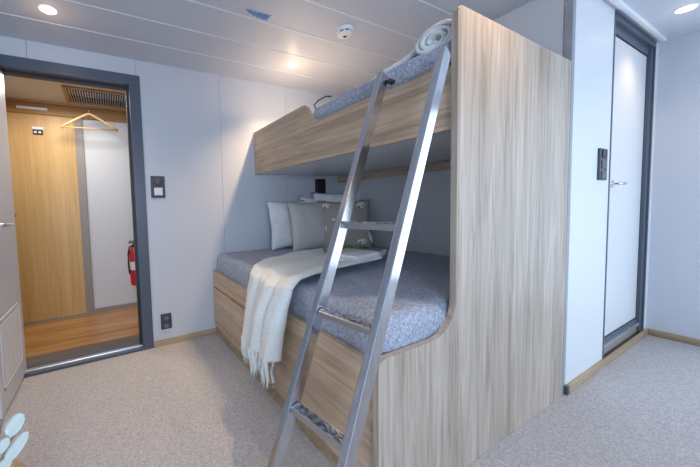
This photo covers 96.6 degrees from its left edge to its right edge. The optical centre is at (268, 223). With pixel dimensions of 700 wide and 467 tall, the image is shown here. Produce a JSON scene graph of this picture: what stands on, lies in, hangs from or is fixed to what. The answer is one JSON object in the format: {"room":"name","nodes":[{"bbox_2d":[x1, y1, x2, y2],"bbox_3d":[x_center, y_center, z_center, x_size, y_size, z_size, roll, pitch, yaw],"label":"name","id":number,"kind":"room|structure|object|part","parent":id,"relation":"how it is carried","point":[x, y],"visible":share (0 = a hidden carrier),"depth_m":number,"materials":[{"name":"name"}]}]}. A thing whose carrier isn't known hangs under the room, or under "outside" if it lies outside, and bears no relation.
{"room":"ship cabin","nodes":[
{"label":"ship cabin","id":0,"kind":"room"},
{"bbox_2d":[0,458,25,466],"bbox_3d":[-0.875,0.931,0.993,0.184,0.275,0.184,-4,4,-28],"label":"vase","id":1,"kind":"object","parent":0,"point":[15,463],"depth_m":1.00,"materials":[{"name":"wood"}]},
{"bbox_2d":[0,408,28,466],"bbox_3d":[-0.878,0.838,0.988,0.183,0.463,0.183,-2,3,0],"label":"eucalyptus","id":2,"kind":"object","parent":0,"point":[14,424],"visible":1,"depth_m":0.99,"materials":[{"name":"green plant"}]},
{"bbox_3d":[-0.866,0.712,0.988,0.040,0.213,0.006,-4,4,-28],"label":"stem","id":3,"kind":"part","parent":2,"relation":"part of","materials":[{"name":"brown"}]},
{"bbox_3d":[-0.853,0.750,0.997,0.067,0.137,0.006,-4,4,-28],"label":"stem","id":4,"kind":"part","parent":2,"relation":"part of","materials":[{"name":"brown"}]},
{"bbox_2d":[3,75,125,109],"bbox_3d":[-1.638,-1.207,2.652,2.700,0.050,1.091,-4,4,-28],"label":"ceiling","id":5,"kind":"structure","parent":0,"point":[15,87],"depth_m":2.66,"materials":[{"name":"beige"}]},
{"bbox_2d":[5,97,125,111],"bbox_3d":[-1.687,-1.173,3.018,2.350,0.058,0.014,-4,4,-28],"label":"rail","id":6,"kind":"object","parent":5,"relation":"attached to","point":[5,97],"visible":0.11,"depth_m":2.88,"materials":[{"name":"brown wood"}]},
{"bbox_2d":[59,110,117,130],"bbox_3d":[-1.766,-1.036,2.983,0.502,0.242,0.022,-4,4,-28],"label":"hanger","id":7,"kind":"object","parent":6,"relation":"hanging from","point":[86,114],"visible":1,"depth_m":2.97,"materials":[{"name":"brown wood"}]},
{"bbox_2d":[61,85,125,108],"bbox_3d":[-1.543,-1.194,2.924,0.720,0.014,0.440,-4,4,-28],"label":"ceiling vent","id":8,"kind":"object","parent":5,"relation":"in","point":[77,95],"visible":0.61,"depth_m":2.85,"materials":[{"name":"brown metal"}]},
{"bbox_2d":[23,306,138,364],"bbox_3d":[-1.572,1.008,2.784,2.700,0.070,1.091,-4,4,-28],"label":"floor","id":9,"kind":"structure","parent":0,"point":[40,338],"depth_m":2.69,"materials":[{"name":"brown wood"}]},
{"bbox_2d":[82,119,136,308],"bbox_3d":[-1.624,-0.101,2.753,2.860,2.170,1.171,-4,4,-28],"label":"wall","id":10,"kind":"structure","parent":0,"point":[106,152],"depth_m":3.27,"materials":[{"name":"white paint"}]},
{"bbox_2d":[16,105,46,110],"bbox_3d":[-2.265,-1.105,2.899,0.240,0.024,0.006,-4,4,-28],"label":"label strip","id":11,"kind":"object","parent":10,"relation":"attached to","point":[17,106],"visible":1,"depth_m":2.89,"materials":[{"name":"white plastic"}]},
{"bbox_2d":[6,112,94,324],"bbox_3d":[-2.212,-0.034,2.976,0.760,2.045,0.133,-4,4,-28],"label":"door","id":12,"kind":"structure","parent":10,"relation":"in","point":[48,173],"depth_m":3.02,"materials":[{"name":"brown wood"}]},
{"bbox_2d":[32,126,42,134],"bbox_3d":[-2.240,-0.898,2.939,0.090,0.076,0.006,-4,4,-28],"label":"plate","id":13,"kind":"object","parent":12,"relation":"attached to","point":[36,130],"visible":1,"depth_m":2.94,"materials":[{"name":"white"}]},
{"bbox_3d":[-2.208,0.973,3.062,0.638,0.025,0.044,-4,4,-28],"label":"sill","id":14,"kind":"part","parent":12,"relation":"part of","materials":[{"name":"grey"}]},
{"bbox_3d":[-2.230,-0.035,3.011,0.760,2.045,0.055,-4,4,-28],"label":"frame","id":15,"kind":"part","parent":12,"relation":"part of","materials":[{"name":"grey"}]},
{"bbox_2d":[5,99,126,122],"bbox_3d":[-1.750,-1.148,3.193,2.400,0.125,0.035,-4,4,-28],"label":"trim","id":16,"kind":"structure","parent":10,"relation":"attached to","point":[58,110],"depth_m":3.03,"materials":[{"name":"brown wood"}]},
{"bbox_2d":[95,302,136,312],"bbox_3d":[-1.244,0.902,3.562,1.385,0.050,0.014,-4,4,-28],"label":"baseboard","id":17,"kind":"structure","parent":10,"relation":"attached to","point":[108,308],"depth_m":3.33,"materials":[{"name":"grey"}]},
{"bbox_2d":[127,240,135,285],"bbox_3d":[-1.476,0.437,3.346,0.150,0.498,0.143,-4,4,-28],"label":"fire extinguisher","id":18,"kind":"object","parent":10,"relation":"attached to","point":[131,257],"visible":0.48,"depth_m":3.29,"materials":[{"name":"red paint"}]},
{"bbox_2d":[0,36,339,346],"bbox_3d":[-0.780,-0.141,2.478,3.640,2.233,0.100,-4,4,-28],"label":"wall","id":19,"kind":"structure","parent":0,"point":[198,128],"depth_m":2.52,"materials":[{"name":"grey paint"}]},
{"bbox_2d":[0,54,153,419],"bbox_3d":[-1.269,-0.027,1.960,0.938,2.097,0.589,-4,4,-28],"label":"door","id":20,"kind":"structure","parent":19,"relation":"in","point":[13,366],"depth_m":2.05,"materials":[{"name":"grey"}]},
{"bbox_3d":[-1.466,0.010,1.665,0.065,0.050,0.190,-4,4,-28],"label":"handle","id":21,"kind":"part","parent":20,"relation":"part of","materials":[{"name":"silver metal"}]},
{"bbox_2d":[0,301,23,390],"bbox_3d":[-1.541,0.714,1.820,0.005,0.390,0.400,-4,4,-28],"label":"vent grille","id":22,"kind":"object","parent":20,"relation":"attached to","point":[11,343],"depth_m":1.79,"materials":[{"name":"white"}]},
{"bbox_2d":[150,176,164,197],"bbox_3d":[-0.860,-0.283,2.360,0.104,0.169,0.022,-4,4,-28],"label":"light switch","id":23,"kind":"object","parent":19,"relation":"attached to","point":[157,182],"visible":1,"depth_m":2.36,"materials":[{"name":"grey plastic"}]},
{"bbox_2d":[161,313,171,329],"bbox_3d":[-0.820,0.789,2.433,0.083,0.125,0.014,-4,4,-28],"label":"wall socket","id":24,"kind":"object","parent":19,"relation":"attached to","point":[166,319],"visible":1,"depth_m":2.43,"materials":[{"name":"grey plastic"}]},
{"bbox_2d":[155,328,216,347],"bbox_3d":[-1.390,0.992,2.141,2.125,0.048,0.014,-4,4,-28],"label":"baseboard","id":25,"kind":"structure","parent":19,"relation":"attached to","point":[181,338],"depth_m":2.50,"materials":[{"name":"brown wood"}]},
{"bbox_2d":[315,179,325,193],"bbox_3d":[0.535,-0.299,3.078,0.104,0.302,0.056,-4,4,-28],"label":"reading lamp","id":26,"kind":"object","parent":19,"relation":"attached to","point":[320,184],"visible":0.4,"depth_m":3.06,"materials":[{"name":"black plastic"}]},
{"bbox_2d":[0,333,699,466],"bbox_3d":[0.835,1.054,1.058,5.045,0.080,4.009,-4,4,-28],"label":"floor","id":27,"kind":"structure","parent":0,"point":[192,402],"depth_m":1.56,"materials":[{"name":"grey carpet"}]},
{"bbox_2d":[267,46,450,466],"bbox_3d":[0.324,0.204,1.055,0.851,1.648,0.288,-4,4,-36],"label":"ladder","id":28,"kind":"object","parent":27,"relation":"on","point":[348,445],"visible":1,"depth_m":1.02,"materials":[{"name":"metal"}]},
{"bbox_3d":[0.218,0.203,1.130,0.769,1.647,0.028,-4,4,-35],"label":"rail","id":29,"kind":"part","parent":28,"relation":"part of","materials":[{"name":"metal"}]},
{"bbox_3d":[0.366,0.212,0.935,0.768,1.645,0.028,-4,4,-35],"label":"rail","id":30,"kind":"part","parent":28,"relation":"part of","materials":[{"name":"metal"}]},
{"bbox_2d":[213,5,570,466],"bbox_3d":[0.558,0.051,2.102,1.444,1.815,1.827,-4,4,-28],"label":"bunk bed","id":31,"kind":"object","parent":27,"relation":"on","point":[494,362],"visible":0.78,"depth_m":1.32,"materials":[{"name":"grey wood"}]},
{"bbox_3d":[-0.359,0.710,2.397,0.016,0.320,0.404,-4,4,-28],"label":"drawer","id":32,"kind":"part","parent":31,"relation":"part of","materials":[{"name":"brown wood"}]},
{"bbox_3d":[-0.121,0.729,1.949,0.016,0.320,0.600,-4,4,-28],"label":"drawer","id":33,"kind":"part","parent":31,"relation":"part of","materials":[{"name":"brown wood"}]},
{"bbox_3d":[0.965,0.087,1.299,1.413,1.815,0.026,-4,4,-28],"label":"panel","id":34,"kind":"part","parent":31,"relation":"part of","materials":[{"name":"grey wood"}]},
{"bbox_3d":[0.579,0.461,2.149,1.370,0.330,1.760,-4,4,-28],"label":"mattress","id":35,"kind":"object","parent":31,"relation":"on","visible":0},
{"bbox_2d":[217,246,449,354],"bbox_3d":[0.580,0.356,2.139,1.408,0.212,1.802,-4,4,-28],"label":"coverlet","id":36,"kind":"object","parent":35,"relation":"on","point":[420,306],"visible":0.41,"depth_m":1.39,"materials":[{"name":"grey fabric"}]},
{"bbox_2d":[267,200,304,250],"bbox_3d":[0.188,0.010,2.757,0.422,0.447,0.150,-4,4,-28],"label":"pillow","id":37,"kind":"object","parent":36,"relation":"on","point":[280,219],"visible":0.55,"depth_m":2.66,"materials":[{"name":"white fabric"}]},
{"bbox_2d":[287,200,324,250],"bbox_3d":[0.371,0.024,2.686,0.410,0.456,0.157,-4,4,-28],"label":"cushion","id":38,"kind":"object","parent":36,"relation":"on","point":[307,219],"visible":0.83,"depth_m":2.62,"materials":[{"name":"fabric"}]},
{"bbox_2d":[300,196,314,202],"bbox_3d":[0.462,-0.035,2.946,0.307,0.479,0.163,-4,4,-28],"label":"pillow","id":39,"kind":"object","parent":36,"relation":"on","point":[307,199],"visible":0.06,"depth_m":2.90,"materials":[{"name":"white fabric"}]},
{"bbox_2d":[240,248,386,389],"bbox_3d":[0.288,0.511,1.987,1.154,0.615,0.650,-4,4,-38],"label":"throw blanket","id":40,"kind":"object","parent":36,"relation":"on","point":[272,280],"visible":0.8,"depth_m":1.59,"materials":[{"name":"white fabric"}]},
{"bbox_2d":[339,249,381,263],"bbox_3d":[0.561,0.207,1.913,0.261,0.052,0.201,-4,4,-36],"label":"folded towel","id":41,"kind":"object","parent":40,"relation":"on","point":[356,254],"visible":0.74,"depth_m":1.85,"materials":[{"name":"white fabric"}]},
{"bbox_2d":[322,244,364,254],"bbox_3d":[0.497,0.168,1.985,0.347,0.053,0.118,-4,4,-28],"label":"sprig","id":42,"kind":"object","parent":41,"relation":"on","point":[345,246],"visible":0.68,"depth_m":2.01,"materials":[{"name":"green plant"}]},
{"bbox_2d":[312,192,359,202],"bbox_3d":[0.685,-0.060,2.930,0.499,0.505,0.190,-2,3,-5],"label":"pillow","id":43,"kind":"object","parent":36,"relation":"on","point":[336,198],"visible":0.15,"depth_m":2.92,"materials":[{"name":"white fabric"}]},
{"bbox_2d":[317,199,372,247],"bbox_3d":[0.693,0.012,2.718,0.487,0.451,0.174,-1,3,5],"label":"cushion","id":44,"kind":"object","parent":36,"relation":"on","point":[330,210],"visible":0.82,"depth_m":2.67,"materials":[{"name":"beige fabric"}]},
{"bbox_3d":[0.735,-0.588,2.175,0.955,0.250,1.778,-4,4,-28],"label":"mattress","id":45,"kind":"object","parent":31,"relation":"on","visible":0},
{"bbox_2d":[313,44,450,118],"bbox_3d":[0.708,-0.733,2.150,1.008,0.128,1.784,-4,4,-28],"label":"coverlet","id":46,"kind":"object","parent":45,"relation":"on","point":[424,63],"visible":0.13,"depth_m":1.38,"materials":[{"name":"blue fabric"}]},
{"bbox_2d":[368,19,450,81],"bbox_3d":[0.849,-0.778,1.500,0.542,0.124,0.486,-4,4,-28],"label":"throw blanket","id":47,"kind":"object","parent":46,"relation":"on","point":[438,34],"visible":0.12,"depth_m":1.26,"materials":[{"name":"white fabric"}]},
{"bbox_2d":[0,0,699,96],"bbox_3d":[0.811,-1.225,0.946,5.145,0.062,4.209,-4,4,-28],"label":"ceiling","id":48,"kind":"structure","parent":0,"point":[217,37],"depth_m":1.92,"materials":[{"name":"grey paint"}]},
{"bbox_2d":[37,4,57,14],"bbox_3d":[-1.214,-1.176,1.667,0.092,0.013,0.092,-4,4,-28],"label":"recessed light","id":49,"kind":"object","parent":48,"relation":"in","point":[44,9],"visible":1,"depth_m":1.66,"materials":[{"name":"white plastic"}]},
{"bbox_2d":[40,6,55,14],"bbox_3d":[-1.214,-1.172,1.667,0.069,0.005,0.069,0,4,23],"label":"diffuser","id":50,"kind":"object","parent":49,"relation":"attached to","point":[44,9],"depth_m":1.66,"materials":[{"name":"white plastic"}]},
{"bbox_2d":[246,9,270,20],"bbox_3d":[-0.064,-1.215,1.765,0.150,0.006,0.061,-4,4,-28],"label":"tape strip","id":51,"kind":"object","parent":48,"relation":"attached to","point":[265,17],"visible":1,"depth_m":1.77,"materials":[{"name":"blue plastic"}]},
{"bbox_2d":[287,62,298,67],"bbox_3d":[0.197,-1.263,2.411,0.092,0.013,0.092,-4,4,-28],"label":"recessed light","id":52,"kind":"object","parent":48,"relation":"in","point":[293,64],"visible":1,"depth_m":2.40,"materials":[{"name":"white plastic"}]},
{"bbox_2d":[336,24,353,38],"bbox_3d":[0.492,-1.223,1.944,0.112,0.047,0.112,-4,4,-28],"label":"smoke detector","id":53,"kind":"object","parent":48,"relation":"attached to","point":[345,31],"visible":1,"depth_m":1.91,"materials":[{"name":"white plastic"}]},
{"bbox_2d":[673,3,698,13],"bbox_3d":[2.529,-1.298,1.830,0.092,0.013,0.092,-4,4,-28],"label":"recessed light","id":54,"kind":"object","parent":48,"relation":"in","point":[695,5],"visible":1,"depth_m":1.82,"materials":[{"name":"white plastic"}]},
{"bbox_2d":[677,5,695,12],"bbox_3d":[2.529,-1.294,1.830,0.069,0.005,0.069,0,4,23],"label":"diffuser","id":55,"kind":"object","parent":54,"relation":"attached to","point":[689,7],"depth_m":1.82,"materials":[{"name":"white plastic"}]},
{"bbox_2d":[338,0,566,255],"bbox_3d":[1.215,-0.199,2.443,0.060,2.233,1.821,-4,4,-28],"label":"wall","id":56,"kind":"structure","parent":0,"point":[542,22],"depth_m":2.30,"materials":[{"name":"white paint"}]},
{"bbox_2d":[562,0,575,393],"bbox_3d":[1.606,-0.162,1.633,0.030,2.233,0.029,-4,4,-28],"label":"trim","id":57,"kind":"structure","parent":56,"relation":"attached to","point":[571,4],"depth_m":1.59,"materials":[{"name":"grey"}]},
{"bbox_2d":[565,0,658,383],"bbox_3d":[2.307,-0.207,2.040,1.593,2.233,0.100,-4,4,-28],"label":"wall","id":58,"kind":"structure","parent":0,"point":[594,19],"depth_m":1.74,"materials":[{"name":"white paint"}]},
{"bbox_2d":[597,148,607,179],"bbox_3d":[1.999,-0.351,1.805,0.120,0.187,0.016,-4,4,-28],"label":"light switch","id":59,"kind":"object","parent":58,"relation":"attached to","point":[602,153],"visible":1,"depth_m":1.79,"materials":[{"name":"grey plastic"}]},
{"bbox_2d":[563,328,648,395],"bbox_3d":[2.315,0.887,2.027,1.509,0.050,0.019,-4,4,-28],"label":"baseboard","id":60,"kind":"structure","parent":58,"relation":"attached to","point":[568,388],"depth_m":1.92,"materials":[{"name":"brown wood"}]},
{"bbox_2d":[602,10,656,358],"bbox_3d":[2.478,-0.205,2.117,0.854,2.209,0.123,-4,4,-28],"label":"door","id":61,"kind":"structure","parent":58,"relation":"in","point":[634,51],"depth_m":2.13,"materials":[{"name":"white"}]},
{"bbox_3d":[2.281,-0.258,1.969,0.109,0.048,0.049,-4,4,-28],"label":"handle","id":62,"kind":"part","parent":61,"relation":"part of","materials":[{"name":"silver metal"}]},
{"bbox_3d":[2.507,0.837,2.185,0.828,0.120,0.072,-4,4,-28],"label":"sill","id":63,"kind":"part","parent":61,"relation":"part of","materials":[{"name":"grey metal"}]},
{"bbox_2d":[608,0,666,41],"bbox_3d":[2.280,-1.289,1.882,1.320,0.024,0.032,-4,4,-28],"label":"trim","id":64,"kind":"structure","parent":58,"relation":"attached to","point":[621,5],"depth_m":1.90,"materials":[{"name":"white"}]},
{"bbox_2d":[646,32,699,339],"bbox_3d":[3.500,-0.203,1.379,0.100,2.233,2.183,-4,4,-28],"label":"wall","id":65,"kind":"structure","parent":0,"point":[673,298],"depth_m":2.22,"materials":[{"name":"grey paint"}]},
{"bbox_2d":[648,329,699,345],"bbox_3d":[3.486,0.890,1.411,0.014,0.048,2.169,-4,4,-28],"label":"baseboard","id":66,"kind":"structure","parent":65,"relation":"attached to","point":[666,335],"depth_m":2.26,"materials":[{"name":"brown wood"}]}
]}

